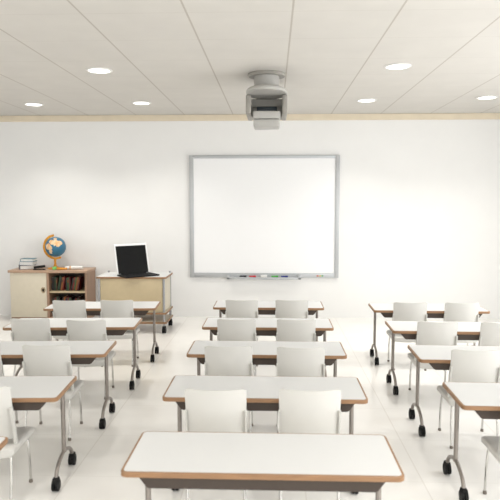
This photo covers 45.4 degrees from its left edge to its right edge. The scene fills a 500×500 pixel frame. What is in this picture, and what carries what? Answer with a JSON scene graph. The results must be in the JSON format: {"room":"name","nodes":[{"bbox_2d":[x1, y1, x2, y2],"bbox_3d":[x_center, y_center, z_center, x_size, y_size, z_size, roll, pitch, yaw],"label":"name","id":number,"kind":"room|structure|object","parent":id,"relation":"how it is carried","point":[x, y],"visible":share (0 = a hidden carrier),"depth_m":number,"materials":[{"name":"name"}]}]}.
{"room":"classroom","nodes":[
{"label":"classroom","id":0,"kind":"room"},
{"bbox_2d":[0,119,499,318],"bbox_3d":[0.260,-0.593,10.750,11.200,3.604,0.250,0,5,2],"label":"wall","id":1,"kind":"structure","parent":0,"point":[419,200],"depth_m":10.62,"materials":[{"name":"paint"}]},
{"bbox_2d":[0,113,499,121],"bbox_3d":[0.255,-2.324,10.471,10.700,0.106,0.025,0,5,2],"label":"trim","id":2,"kind":"structure","parent":1,"relation":"attached to","point":[414,116],"depth_m":10.48,"materials":[{"name":"brown wood"}]},
{"bbox_2d":[189,155,339,279],"bbox_3d":[0.248,-0.574,10.553,2.653,2.189,0.144,0,5,2],"label":"whiteboard","id":3,"kind":"object","parent":1,"relation":"attached to","point":[251,215],"visible":1,"depth_m":10.59,"materials":[{"name":"plastic"}]},
{"bbox_2d":[227,274,300,279],"bbox_3d":[0.247,0.473,10.614,1.320,0.093,0.094,0,5,2],"label":"tray","id":4,"kind":"object","parent":3,"relation":"on","point":[229,276],"depth_m":10.59,"materials":[{"name":"metal"}]},
{"bbox_2d":[0,0,499,115],"bbox_3d":[-0.008,-1.917,3.579,11.200,0.200,14.340,0,5,2],"label":"ceiling","id":5,"kind":"structure","parent":0,"point":[180,57],"depth_m":6.12,"materials":[{"name":"white tile"}]},
{"bbox_2d":[24,103,43,105],"bbox_3d":[-3.388,-2.280,9.361,0.304,0.014,0.304,0,5,2],"label":"recessed light","id":6,"kind":"object","parent":5,"relation":"in","point":[27,104],"visible":1,"depth_m":9.34,"materials":[{"name":"white"}]},
{"bbox_2d":[86,67,112,73],"bbox_3d":[-1.752,-2.083,6.934,0.304,0.014,0.304,0,5,2],"label":"recessed light","id":7,"kind":"object","parent":5,"relation":"in","point":[98,70],"visible":1,"depth_m":6.91,"materials":[{"name":"white"}]},
{"bbox_2d":[89,69,108,72],"bbox_3d":[-1.752,-2.083,6.934,0.234,0.010,0.234,0,5,2],"label":"diffuser","id":8,"kind":"object","parent":7,"relation":"attached to","point":[90,70],"depth_m":6.92,"materials":[{"name":"white plastic"}]},
{"bbox_2d":[132,101,150,104],"bbox_3d":[-1.674,-2.269,9.217,0.304,0.014,0.304,0,5,2],"label":"recessed light","id":9,"kind":"object","parent":5,"relation":"in","point":[133,102],"visible":1,"depth_m":9.17,"materials":[{"name":"white"}]},
{"bbox_2d":[246,70,286,129],"bbox_3d":[0.203,-1.797,7.240,0.500,0.631,1.011,0,5,2],"label":"projector","id":10,"kind":"object","parent":5,"relation":"hanging from","point":[266,109],"visible":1,"depth_m":7.11,"materials":[{"name":"grey plastic"}]},
{"bbox_2d":[356,98,376,102],"bbox_3d":[1.754,-2.250,8.987,0.304,0.014,0.304,0,5,2],"label":"recessed light","id":11,"kind":"object","parent":5,"relation":"in","point":[364,100],"visible":1,"depth_m":8.96,"materials":[{"name":"white"}]},
{"bbox_2d":[384,63,411,69],"bbox_3d":[1.665,-2.065,6.724,0.304,0.014,0.304,0,5,2],"label":"recessed light","id":12,"kind":"object","parent":5,"relation":"in","point":[395,66],"visible":1,"depth_m":6.70,"materials":[{"name":"white"}]},
{"bbox_2d":[387,65,407,68],"bbox_3d":[1.665,-2.065,6.724,0.234,0.010,0.234,0,5,2],"label":"diffuser","id":13,"kind":"object","parent":12,"relation":"attached to","point":[388,66],"depth_m":6.71,"materials":[{"name":"white plastic"}]},
{"bbox_2d":[476,95,497,99],"bbox_3d":[3.469,-2.230,8.742,0.304,0.014,0.304,0,5,2],"label":"recessed light","id":14,"kind":"object","parent":5,"relation":"in","point":[487,97],"visible":1,"depth_m":8.71,"materials":[{"name":"white"}]},
{"bbox_2d":[0,315,499,499],"bbox_3d":[-0.008,1.875,3.888,11.200,0.200,14.340,0,5,2],"label":"floor","id":15,"kind":"structure","parent":0,"point":[101,454],"depth_m":5.62,"materials":[{"name":"tile"}]},
{"bbox_2d":[0,436,7,449],"bbox_3d":[-2.095,1.461,3.232,1.424,0.732,0.615,0,5,-1],"label":"folding table","id":16,"kind":"object","parent":15,"relation":"on","point":[3,440],"visible":1,"depth_m":3.39,"materials":[{"name":"white laminate"}]},
{"bbox_2d":[0,349,18,423],"bbox_3d":[-2.387,1.224,5.421,0.432,0.848,0.482,0,5,-1],"label":"chair","id":17,"kind":"object","parent":15,"relation":"on","point":[1,364],"visible":0.25,"depth_m":5.25,"materials":[{"name":"white plastic"}]},
{"bbox_2d":[0,386,34,499],"bbox_3d":[-1.820,1.321,4.237,0.432,0.848,0.482,0,5,-1],"label":"chair","id":18,"kind":"object","parent":15,"relation":"on","point":[17,436],"visible":0.98,"depth_m":4.07,"materials":[{"name":"white plastic"}]},
{"bbox_2d":[10,318,51,375],"bbox_3d":[-2.339,1.131,6.566,0.432,0.848,0.482,0,5,-1],"label":"chair","id":19,"kind":"object","parent":15,"relation":"on","point":[22,329],"visible":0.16,"depth_m":6.34,"materials":[{"name":"white plastic"}]},
{"bbox_2d":[0,376,76,490],"bbox_3d":[-2.049,1.363,4.437,1.424,0.732,0.615,0,5,-1],"label":"folding table","id":20,"kind":"object","parent":15,"relation":"on","point":[27,392],"visible":1,"depth_m":4.38,"materials":[{"name":"white laminate"}]},
{"bbox_2d":[12,402,45,410],"bbox_3d":[-2.047,1.067,4.332,1.247,0.066,0.410,0,5,-1],"label":"tray","id":21,"kind":"object","parent":20,"relation":"on","point":[17,406],"depth_m":4.14,"materials":[{"name":"grey metal"}]},
{"bbox_2d":[8,267,95,318],"bbox_3d":[-3.485,0.779,10.584,1.387,0.896,0.530,0,5,2],"label":"base cabinet","id":22,"kind":"object","parent":15,"relation":"on","point":[31,291],"visible":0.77,"depth_m":10.35,"materials":[{"name":"brown wood"}]},
{"bbox_2d":[19,265,34,269],"bbox_3d":[-3.933,0.296,10.546,0.270,0.072,0.200,-2,5,-26],"label":"book","id":23,"kind":"object","parent":22,"relation":"on","point":[21,267],"visible":0.81,"depth_m":10.45,"materials":[{"name":"white paper"}]},
{"bbox_2d":[19,261,36,264],"bbox_3d":[-3.908,0.229,10.540,0.250,0.062,0.200,0,5,6],"label":"book","id":24,"kind":"object","parent":23,"relation":"on","point":[34,262],"visible":0.84,"depth_m":10.45,"materials":[{"name":"paper"}]},
{"bbox_2d":[20,258,36,261],"bbox_3d":[-3.903,0.172,10.535,0.235,0.050,0.190,0,5,0],"label":"book","id":25,"kind":"object","parent":24,"relation":"on","point":[22,259],"visible":1,"depth_m":10.45,"materials":[{"name":"paper"}]},
{"bbox_2d":[33,265,45,269],"bbox_3d":[-3.659,0.303,10.376,0.201,0.085,0.050,0,5,-4],"label":"stapler","id":26,"kind":"object","parent":22,"relation":"on","point":[40,266],"visible":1,"depth_m":10.35,"materials":[{"name":"black plastic"}]},
{"bbox_2d":[43,234,65,268],"bbox_3d":[-3.428,0.028,10.535,0.352,0.608,0.352,-4,6,-42],"label":"globe","id":27,"kind":"object","parent":22,"relation":"on","point":[55,247],"visible":0.98,"depth_m":10.44,"materials":[{"name":"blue plastic"}]},
{"bbox_2d":[56,277,58,290],"bbox_3d":[-3.371,0.589,10.498,0.024,0.226,0.168,0,5,2],"label":"book","id":28,"kind":"object","parent":22,"relation":"in","point":[57,278],"visible":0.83,"depth_m":10.43,"materials":[{"name":"paper"}]},
{"bbox_2d":[62,275,68,289],"bbox_3d":[-3.246,0.577,10.497,0.064,0.250,0.175,0,5,2],"label":"book","id":29,"kind":"object","parent":22,"relation":"in","point":[64,280],"visible":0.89,"depth_m":10.43,"materials":[{"name":"paper"}]},
{"bbox_2d":[49,288,84,292],"bbox_3d":[-3.153,0.712,10.572,0.628,0.028,0.472,0,5,2],"label":"shelf","id":30,"kind":"object","parent":22,"relation":"attached to","point":[82,290],"depth_m":10.34,"materials":[{"name":"beige laminate"}]},
{"bbox_2d":[69,276,73,290],"bbox_3d":[-3.140,0.584,10.499,0.025,0.236,0.185,0,5,2],"label":"book","id":31,"kind":"object","parent":22,"relation":"on","point":[71,277],"visible":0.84,"depth_m":10.41,"materials":[{"name":"paper"}]},
{"bbox_2d":[65,266,82,268],"bbox_3d":[-3.081,0.309,10.455,0.300,0.062,0.062,0,5,-4],"label":"paper roll","id":32,"kind":"object","parent":22,"relation":"on","point":[67,267],"visible":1,"depth_m":10.43,"materials":[{"name":"paper"}]},
{"bbox_2d":[77,276,83,290],"bbox_3d":[-2.983,0.581,10.499,0.066,0.241,0.199,0,5,2],"label":"book","id":33,"kind":"object","parent":22,"relation":"in","point":[80,280],"visible":1,"depth_m":10.46,"materials":[{"name":"paper"}]},
{"bbox_2d":[22,344,83,440],"bbox_3d":[-1.773,1.225,5.403,0.432,0.848,0.482,0,5,-1],"label":"chair","id":34,"kind":"object","parent":15,"relation":"on","point":[55,360],"visible":0.53,"depth_m":5.19,"materials":[{"name":"white plastic"}]},
{"bbox_2d":[0,340,116,428],"bbox_3d":[-2.005,1.267,5.612,1.424,0.732,0.615,0,5,-1],"label":"folding table","id":35,"kind":"object","parent":15,"relation":"on","point":[81,352],"visible":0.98,"depth_m":5.51,"materials":[{"name":"white laminate"}]},
{"bbox_2d":[1,358,95,364],"bbox_3d":[-2.003,0.971,5.508,1.247,0.066,0.410,0,5,-1],"label":"tray","id":36,"kind":"object","parent":35,"relation":"on","point":[5,361],"depth_m":5.31,"materials":[{"name":"grey metal"}]},
{"bbox_2d":[52,300,86,340],"bbox_3d":[-2.278,1.036,7.729,0.432,0.848,0.482,0,5,-1],"label":"chair","id":37,"kind":"object","parent":15,"relation":"on","point":[61,309],"visible":0.27,"depth_m":7.50,"materials":[{"name":"white plastic"}]},
{"bbox_2d":[3,318,141,389],"bbox_3d":[-1.961,1.173,6.757,1.424,0.732,0.615,0,5,-1],"label":"folding table","id":38,"kind":"object","parent":15,"relation":"on","point":[58,326],"visible":0.58,"depth_m":6.63,"materials":[{"name":"white laminate"}]},
{"bbox_2d":[11,330,126,335],"bbox_3d":[-1.959,0.878,6.653,1.247,0.066,0.410,0,5,-1],"label":"tray","id":39,"kind":"object","parent":38,"relation":"on","point":[53,332],"depth_m":6.46,"materials":[{"name":"grey metal"}]},
{"bbox_2d":[66,320,115,399],"bbox_3d":[-1.724,1.137,6.493,0.432,0.848,0.482,0,5,-1],"label":"chair","id":40,"kind":"object","parent":15,"relation":"on","point":[77,330],"visible":0.44,"depth_m":6.27,"materials":[{"name":"white plastic"}]},
{"bbox_2d":[43,301,160,361],"bbox_3d":[-1.917,1.081,7.895,1.424,0.732,0.615,0,5,-1],"label":"folding table","id":41,"kind":"object","parent":15,"relation":"on","point":[139,307],"visible":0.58,"depth_m":7.74,"materials":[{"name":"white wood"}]},
{"bbox_2d":[51,311,147,315],"bbox_3d":[-1.915,0.785,7.790,1.247,0.066,0.410,0,5,-1],"label":"tray","id":42,"kind":"object","parent":41,"relation":"on","point":[89,313],"depth_m":7.59,"materials":[{"name":"grey metal"}]},
{"bbox_2d":[100,300,139,366],"bbox_3d":[-1.681,1.034,7.744,0.432,0.848,0.482,0,5,-1],"label":"chair","id":43,"kind":"object","parent":15,"relation":"on","point":[109,308],"visible":0.44,"depth_m":7.52,"materials":[{"name":"white plastic"}]},
{"bbox_2d":[96,271,172,332],"bbox_3d":[-1.864,0.832,9.748,1.120,0.925,0.676,0,5,2],"label":"cart","id":44,"kind":"object","parent":15,"relation":"on","point":[113,287],"visible":0.59,"depth_m":9.44,"materials":[{"name":"brown wood"}]},
{"bbox_2d":[113,243,159,277],"bbox_3d":[-1.817,0.160,9.555,0.575,0.500,0.483,-3,6,-36],"label":"laptop","id":45,"kind":"object","parent":44,"relation":"on","point":[131,260],"visible":1,"depth_m":9.65,"materials":[{"name":"black plastic"}]},
{"bbox_2d":[134,314,171,321],"bbox_3d":[-1.864,1.113,9.771,1.095,0.005,0.630,0,5,2],"label":"shelf","id":46,"kind":"object","parent":44,"relation":"attached to","point":[145,318],"depth_m":9.80,"materials":[{"name":"beige laminate"}]},
{"bbox_2d":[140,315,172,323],"bbox_3d":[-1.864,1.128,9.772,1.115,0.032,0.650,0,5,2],"label":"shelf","id":47,"kind":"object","parent":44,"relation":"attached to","point":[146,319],"depth_m":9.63,"materials":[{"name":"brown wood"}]},
{"bbox_2d":[146,306,172,314],"bbox_3d":[-1.864,0.978,9.760,1.115,0.032,0.650,0,5,2],"label":"shelf","id":48,"kind":"object","parent":44,"relation":"attached to","point":[157,312],"depth_m":9.44,"materials":[{"name":"brown wood"}]},
{"bbox_2d":[184,388,249,499],"bbox_3d":[-0.221,1.325,4.187,0.432,0.848,0.482,0,5,2],"label":"chair","id":49,"kind":"object","parent":15,"relation":"on","point":[206,410],"visible":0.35,"depth_m":3.97,"materials":[{"name":"white plastic"}]},
{"bbox_2d":[204,346,253,432],"bbox_3d":[-0.178,1.229,5.357,0.432,0.848,0.482,0,5,2],"label":"chair","id":50,"kind":"object","parent":15,"relation":"on","point":[219,361],"visible":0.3,"depth_m":5.13,"materials":[{"name":"white plastic"}]},
{"bbox_2d":[217,319,255,375],"bbox_3d":[-0.135,1.133,6.533,0.432,0.848,0.482,0,5,2],"label":"chair","id":51,"kind":"object","parent":15,"relation":"on","point":[228,330],"visible":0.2,"depth_m":6.30,"materials":[{"name":"white plastic"}]},
{"bbox_2d":[225,300,258,365],"bbox_3d":[-0.097,1.033,7.763,0.432,0.848,0.482,0,5,2],"label":"chair","id":52,"kind":"object","parent":15,"relation":"on","point":[234,308],"visible":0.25,"depth_m":7.53,"materials":[{"name":"white plastic"}]},
{"bbox_2d":[121,431,404,499],"bbox_3d":[0.068,1.455,3.302,1.424,0.732,0.615,0,5,2],"label":"folding table","id":53,"kind":"object","parent":15,"relation":"on","point":[160,459],"visible":1,"depth_m":3.12,"materials":[{"name":"white laminate"}]},
{"bbox_2d":[140,478,384,491],"bbox_3d":[0.065,1.160,3.198,1.247,0.066,0.410,0,5,2],"label":"tray","id":54,"kind":"object","parent":53,"relation":"on","point":[161,483],"depth_m":2.99,"materials":[{"name":"grey metal"}]},
{"bbox_2d":[162,375,367,493],"bbox_3d":[0.111,1.363,4.440,1.424,0.732,0.615,0,5,2],"label":"folding table","id":55,"kind":"object","parent":15,"relation":"on","point":[262,391],"visible":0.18,"depth_m":4.40,"materials":[{"name":"white laminate"}]},
{"bbox_2d":[176,402,353,411],"bbox_3d":[0.108,1.067,4.335,1.247,0.066,0.410,0,5,2],"label":"tray","id":56,"kind":"object","parent":55,"relation":"on","point":[250,406],"depth_m":4.13,"materials":[{"name":"grey metal"}]},
{"bbox_2d":[187,340,346,376],"bbox_3d":[0.156,1.268,5.604,1.424,0.732,0.615,0,5,2],"label":"folding table","id":57,"kind":"object","parent":15,"relation":"on","point":[263,352],"visible":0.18,"depth_m":5.54,"materials":[{"name":"white laminate"}]},
{"bbox_2d":[197,358,335,365],"bbox_3d":[0.153,0.972,5.499,1.247,0.066,0.410,0,5,2],"label":"tray","id":58,"kind":"object","parent":57,"relation":"on","point":[256,361],"depth_m":5.29,"materials":[{"name":"grey metal"}]},
{"bbox_2d":[202,318,333,376],"bbox_3d":[0.200,1.174,6.750,1.424,0.732,0.615,0,5,2],"label":"folding table","id":59,"kind":"object","parent":15,"relation":"on","point":[264,326],"visible":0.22,"depth_m":6.58,"materials":[{"name":"white laminate"}]},
{"bbox_2d":[210,330,324,335],"bbox_3d":[0.197,0.878,6.646,1.247,0.066,0.410,0,5,2],"label":"tray","id":60,"kind":"object","parent":59,"relation":"on","point":[258,332],"depth_m":6.44,"materials":[{"name":"grey metal"}]},
{"bbox_2d":[213,301,323,340],"bbox_3d":[0.246,1.076,7.950,1.424,0.732,0.615,0,5,2],"label":"folding table","id":61,"kind":"object","parent":15,"relation":"on","point":[264,307],"visible":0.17,"depth_m":7.71,"materials":[{"name":"white laminate"}]},
{"bbox_2d":[220,310,316,314],"bbox_3d":[0.243,0.781,7.846,1.247,0.066,0.410,0,5,2],"label":"tray","id":62,"kind":"object","parent":61,"relation":"on","point":[260,312],"depth_m":7.64,"materials":[{"name":"grey metal"}]},
{"bbox_2d":[275,300,307,365],"bbox_3d":[0.535,1.034,7.754,0.432,0.848,0.482,0,5,2],"label":"chair","id":63,"kind":"object","parent":15,"relation":"on","point":[284,308],"visible":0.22,"depth_m":7.52,"materials":[{"name":"white plastic"}]},
{"bbox_2d":[276,319,315,340],"bbox_3d":[0.494,1.134,6.519,0.432,0.848,0.482,0,5,2],"label":"chair","id":64,"kind":"object","parent":15,"relation":"on","point":[287,330],"visible":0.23,"depth_m":6.29,"materials":[{"name":"white plastic"}]},
{"bbox_2d":[276,347,324,429],"bbox_3d":[0.442,1.232,5.324,0.432,0.848,0.482,0,5,2],"label":"chair","id":65,"kind":"object","parent":15,"relation":"on","point":[305,362],"visible":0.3,"depth_m":5.10,"materials":[{"name":"white plastic"}]},
{"bbox_2d":[277,389,341,499],"bbox_3d":[0.405,1.325,4.178,0.432,0.848,0.482,0,5,2],"label":"chair","id":66,"kind":"object","parent":15,"relation":"on","point":[312,412],"visible":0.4,"depth_m":3.96,"materials":[{"name":"white plastic"}]},
{"bbox_2d":[386,302,427,370],"bbox_3d":[1.986,1.048,7.574,0.432,0.848,0.482,0,5,3],"label":"chair","id":67,"kind":"object","parent":15,"relation":"on","point":[401,311],"visible":0.49,"depth_m":7.35,"materials":[{"name":"white plastic"}]},
{"bbox_2d":[368,303,489,364],"bbox_3d":[2.272,1.094,7.729,1.424,0.732,0.615,0,5,3],"label":"folding table","id":68,"kind":"object","parent":15,"relation":"on","point":[386,309],"visible":0.52,"depth_m":7.59,"materials":[{"name":"white laminate"}]},
{"bbox_2d":[381,313,481,317],"bbox_3d":[2.268,0.799,7.624,1.247,0.066,0.410,0,5,3],"label":"tray","id":69,"kind":"object","parent":68,"relation":"on","point":[387,315],"depth_m":7.42,"materials":[{"name":"grey metal"}]},
{"bbox_2d":[408,321,457,389],"bbox_3d":[1.952,1.144,6.398,0.432,0.848,0.482,0,5,3],"label":"chair","id":70,"kind":"object","parent":15,"relation":"on","point":[428,333],"visible":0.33,"depth_m":6.18,"materials":[{"name":"white plastic"}]},
{"bbox_2d":[385,321,499,394],"bbox_3d":[2.227,1.190,6.548,1.424,0.732,0.615,0,5,3],"label":"folding table","id":71,"kind":"object","parent":15,"relation":"on","point":[407,329],"visible":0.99,"depth_m":6.42,"materials":[{"name":"white laminate"}]},
{"bbox_2d":[401,334,479,339],"bbox_3d":[2.223,0.895,6.444,1.247,0.066,0.410,0,5,3],"label":"tray","id":72,"kind":"object","parent":71,"relation":"on","point":[407,336],"depth_m":6.24,"materials":[{"name":"grey metal"}]},
{"bbox_2d":[407,345,499,436],"bbox_3d":[2.184,1.283,5.413,1.424,0.732,0.615,0,5,3],"label":"folding table","id":73,"kind":"object","parent":15,"relation":"on","point":[438,357],"visible":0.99,"depth_m":5.43,"materials":[{"name":"white laminate"}]},
{"bbox_2d":[429,363,449,369],"bbox_3d":[2.179,0.988,5.309,1.247,0.066,0.410,0,5,3],"label":"tray","id":74,"kind":"object","parent":73,"relation":"on","point":[437,366],"depth_m":5.14,"materials":[{"name":"grey metal"}]},
{"bbox_2d":[443,302,478,370],"bbox_3d":[2.614,1.050,7.551,0.432,0.848,0.482,0,5,3],"label":"chair","id":75,"kind":"object","parent":15,"relation":"on","point":[454,312],"visible":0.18,"depth_m":7.33,"materials":[{"name":"white plastic"}]},
{"bbox_2d":[437,349,499,448],"bbox_3d":[1.910,1.240,5.230,0.432,0.848,0.482,0,5,3],"label":"chair","id":76,"kind":"object","parent":15,"relation":"on","point":[465,365],"visible":0.56,"depth_m":5.02,"materials":[{"name":"white plastic"}]},
{"bbox_2d":[442,382,499,499],"bbox_3d":[2.139,1.378,4.253,1.424,0.732,0.615,0,5,3],"label":"folding table","id":77,"kind":"object","parent":15,"relation":"on","point":[483,398],"visible":1,"depth_m":4.22,"materials":[{"name":"white laminate"}]},
{"bbox_2d":[474,410,499,418],"bbox_3d":[2.135,1.082,4.148,1.247,0.066,0.410,0,5,3],"label":"tray","id":78,"kind":"object","parent":77,"relation":"on","point":[484,414],"depth_m":3.98,"materials":[{"name":"grey metal"}]},
{"bbox_2d":[478,322,499,345],"bbox_3d":[2.599,1.147,6.369,0.432,0.848,0.482,0,5,3],"label":"chair","id":79,"kind":"object","parent":15,"relation":"on","point":[489,331],"visible":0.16,"depth_m":6.15,"materials":[{"name":"white plastic"}]},
{"bbox_2d":[481,436,499,494],"bbox_3d":[1.860,1.335,4.053,0.432,0.848,0.482,0,5,3],"label":"chair","id":80,"kind":"object","parent":15,"relation":"on","point":[492,443],"visible":1,"depth_m":4.19,"materials":[{"name":"white plastic"}]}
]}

